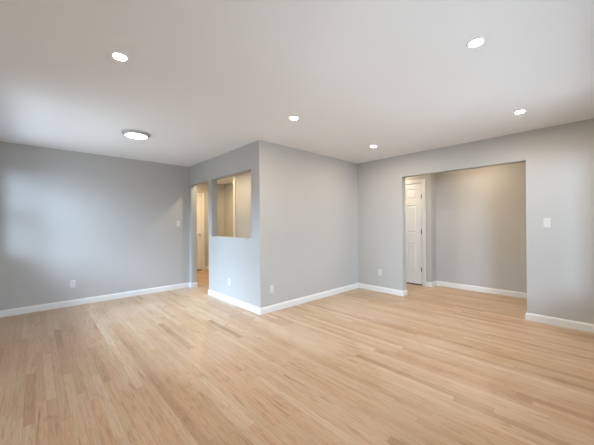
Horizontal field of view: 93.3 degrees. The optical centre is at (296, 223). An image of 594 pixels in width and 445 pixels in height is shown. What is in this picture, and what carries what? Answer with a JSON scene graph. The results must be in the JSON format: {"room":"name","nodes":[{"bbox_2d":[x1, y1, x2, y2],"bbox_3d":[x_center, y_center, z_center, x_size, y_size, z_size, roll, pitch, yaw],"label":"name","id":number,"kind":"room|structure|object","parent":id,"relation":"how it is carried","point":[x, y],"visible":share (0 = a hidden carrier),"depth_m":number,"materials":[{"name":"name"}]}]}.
{"room":"empty living room","nodes":[
{"label":"empty living room","id":0,"kind":"room"},
{"bbox_2d":[0,141,189,310],"bbox_3d":[-3.243,0.069,4.782,3.016,2.440,0.115,0,0,-43],"label":"wall","id":1,"kind":"structure","parent":0,"point":[104,224],"depth_m":4.53,"materials":[{"name":"grey paint"}]},
{"bbox_2d":[70,280,74,287],"bbox_3d":[-3.535,0.948,4.416,0.070,0.115,0.009,0,0,-43],"label":"wall outlet","id":2,"kind":"object","parent":1,"relation":"attached to","point":[72,282],"visible":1,"depth_m":4.41,"materials":[{"name":"white plastic"}]},
{"bbox_2d":[0,282,197,317],"bbox_3d":[-3.105,1.241,4.746,2.876,0.094,0.115,0,0,-43],"label":"baseboard","id":3,"kind":"structure","parent":1,"relation":"attached to","point":[23,310],"depth_m":4.55,"materials":[{"name":"white wood"}]},
{"bbox_2d":[196,183,223,265],"bbox_3d":[-2.799,0.065,7.742,1.884,2.440,0.120,0,0,-43],"label":"wall","id":4,"kind":"structure","parent":0,"point":[201,188],"depth_m":7.93,"materials":[{"name":"grey paint"}]},
{"bbox_2d":[197,195,201,269],"bbox_3d":[-2.928,0.242,7.530,0.764,2.045,0.104,0,0,-43],"label":"door","id":5,"kind":"structure","parent":4,"relation":"in","point":[199,244],"depth_m":7.76,"materials":[{"name":"white wood"}]},
{"bbox_2d":[197,193,204,269],"bbox_3d":[-2.949,0.213,7.556,0.904,2.146,0.094,0,0,-43],"label":"trim","id":6,"kind":"structure","parent":4,"relation":"attached to","point":[198,194],"depth_m":7.80,"materials":[{"name":"white wood"}]},
{"bbox_2d":[224,172,250,237],"bbox_3d":[-0.897,0.051,6.580,0.700,2.440,4.177,0,0,-43],"label":"wall","id":7,"kind":"structure","parent":0,"point":[243,181],"depth_m":6.54,"materials":[{"name":"grey paint"}]},
{"bbox_2d":[233,176,234,236],"bbox_3d":[-1.495,0.010,6.694,0.016,2.344,0.068,0,0,-43],"label":"trim","id":8,"kind":"structure","parent":7,"relation":"attached to","point":[233,176],"depth_m":6.68,"materials":[{"name":"white paint"}]},
{"bbox_2d":[189,140,357,307],"bbox_3d":[-0.489,0.048,5.615,2.370,2.440,2.441,0,0,-43],"label":"wall partition","id":9,"kind":"structure","parent":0,"point":[303,242],"depth_m":4.53,"materials":[{"name":"grey paint"}]},
{"bbox_2d":[208,283,406,314],"bbox_3d":[0.168,1.216,5.000,3.050,0.094,1.904,0,0,-29],"label":"baseboard","id":10,"kind":"structure","parent":9,"relation":"attached to","point":[279,306],"depth_m":4.64,"materials":[{"name":"white wood"}]},
{"bbox_2d":[0,0,593,184],"bbox_3d":[-0.449,-1.222,4.457,6.660,0.100,8.140,0,0,-43],"label":"ceiling","id":11,"kind":"structure","parent":0,"point":[207,79],"depth_m":2.19,"materials":[{"name":"white paint"}]},
{"bbox_2d":[112,52,127,60],"bbox_3d":[-1.234,-1.162,1.952,0.097,0.008,0.097,0,0,-43],"label":"recessed light","id":12,"kind":"object","parent":11,"relation":"in","point":[119,56],"visible":1,"depth_m":1.94,"materials":[{"name":"white plastic"}]},
{"bbox_2d":[121,129,150,138],"bbox_3d":[-2.063,-1.138,3.599,0.332,0.044,0.332,0,0,-43],"label":"flush light","id":13,"kind":"object","parent":11,"relation":"attached to","point":[131,133],"visible":1,"depth_m":3.52,"materials":[{"name":"grey plastic"}]},
{"bbox_2d":[125,133,146,138],"bbox_3d":[-2.063,-1.122,3.599,0.245,0.010,0.245,0,0,-43],"label":"diffuser","id":14,"kind":"object","parent":13,"relation":"attached to","point":[131,135],"depth_m":3.56,"materials":[{"name":"white plastic"}]},
{"bbox_2d":[467,38,484,47],"bbox_3d":[1.167,-1.180,1.831,0.097,0.008,0.097,0,0,-43],"label":"recessed light","id":15,"kind":"object","parent":11,"relation":"in","point":[475,42],"visible":1,"depth_m":1.82,"materials":[{"name":"white plastic"}]},
{"bbox_2d":[0,269,593,444],"bbox_3d":[-0.430,1.308,4.457,6.660,0.080,8.140,0,0,-43],"label":"floor","id":16,"kind":"structure","parent":0,"point":[436,365],"depth_m":2.36,"materials":[{"name":"brown wood"}]},
{"bbox_2d":[405,162,526,292],"bbox_3d":[2.980,0.022,5.417,0.360,2.440,4.580,0,0,-43],"label":"wall","id":17,"kind":"structure","parent":0,"point":[476,218],"depth_m":5.12,"materials":[{"name":"grey paint"}]},
{"bbox_2d":[405,183,421,283],"bbox_3d":[2.257,0.203,5.918,0.104,2.045,0.766,0,0,-43],"label":"door","id":18,"kind":"structure","parent":17,"relation":"in","point":[413,192],"depth_m":5.78,"materials":[{"name":"white wood"}]},
{"bbox_2d":[405,179,425,285],"bbox_3d":[2.280,0.174,5.942,0.094,2.146,0.906,0,0,-43],"label":"trim","id":19,"kind":"structure","parent":17,"relation":"attached to","point":[418,181],"depth_m":5.61,"materials":[{"name":"white wood"}]},
{"bbox_2d":[426,281,526,298],"bbox_3d":[3.581,1.191,4.684,0.248,0.094,2.700,0,0,-43],"label":"baseboard","id":20,"kind":"structure","parent":17,"relation":"attached to","point":[435,283],"depth_m":5.12,"materials":[{"name":"white wood"}]},
{"bbox_2d":[357,118,593,323],"bbox_3d":[2.129,0.029,4.619,0.125,2.440,4.580,0,0,-43],"label":"wall","id":21,"kind":"structure","parent":0,"point":[559,159],"depth_m":3.57,"materials":[{"name":"grey paint"}]},
{"bbox_2d":[543,218,550,227],"bbox_3d":[3.105,-0.012,3.479,0.011,0.115,0.070,0,0,-43],"label":"light switch","id":22,"kind":"object","parent":21,"relation":"attached to","point":[546,221],"visible":1,"depth_m":3.48,"materials":[{"name":"white plastic"}]},
{"bbox_2d":[525,312,593,332],"bbox_3d":[3.360,1.193,3.317,0.153,0.094,1.010,0,0,-43],"label":"baseboard","id":23,"kind":"structure","parent":21,"relation":"attached to","point":[566,323],"depth_m":3.39,"materials":[{"name":"white wood"}]}
]}

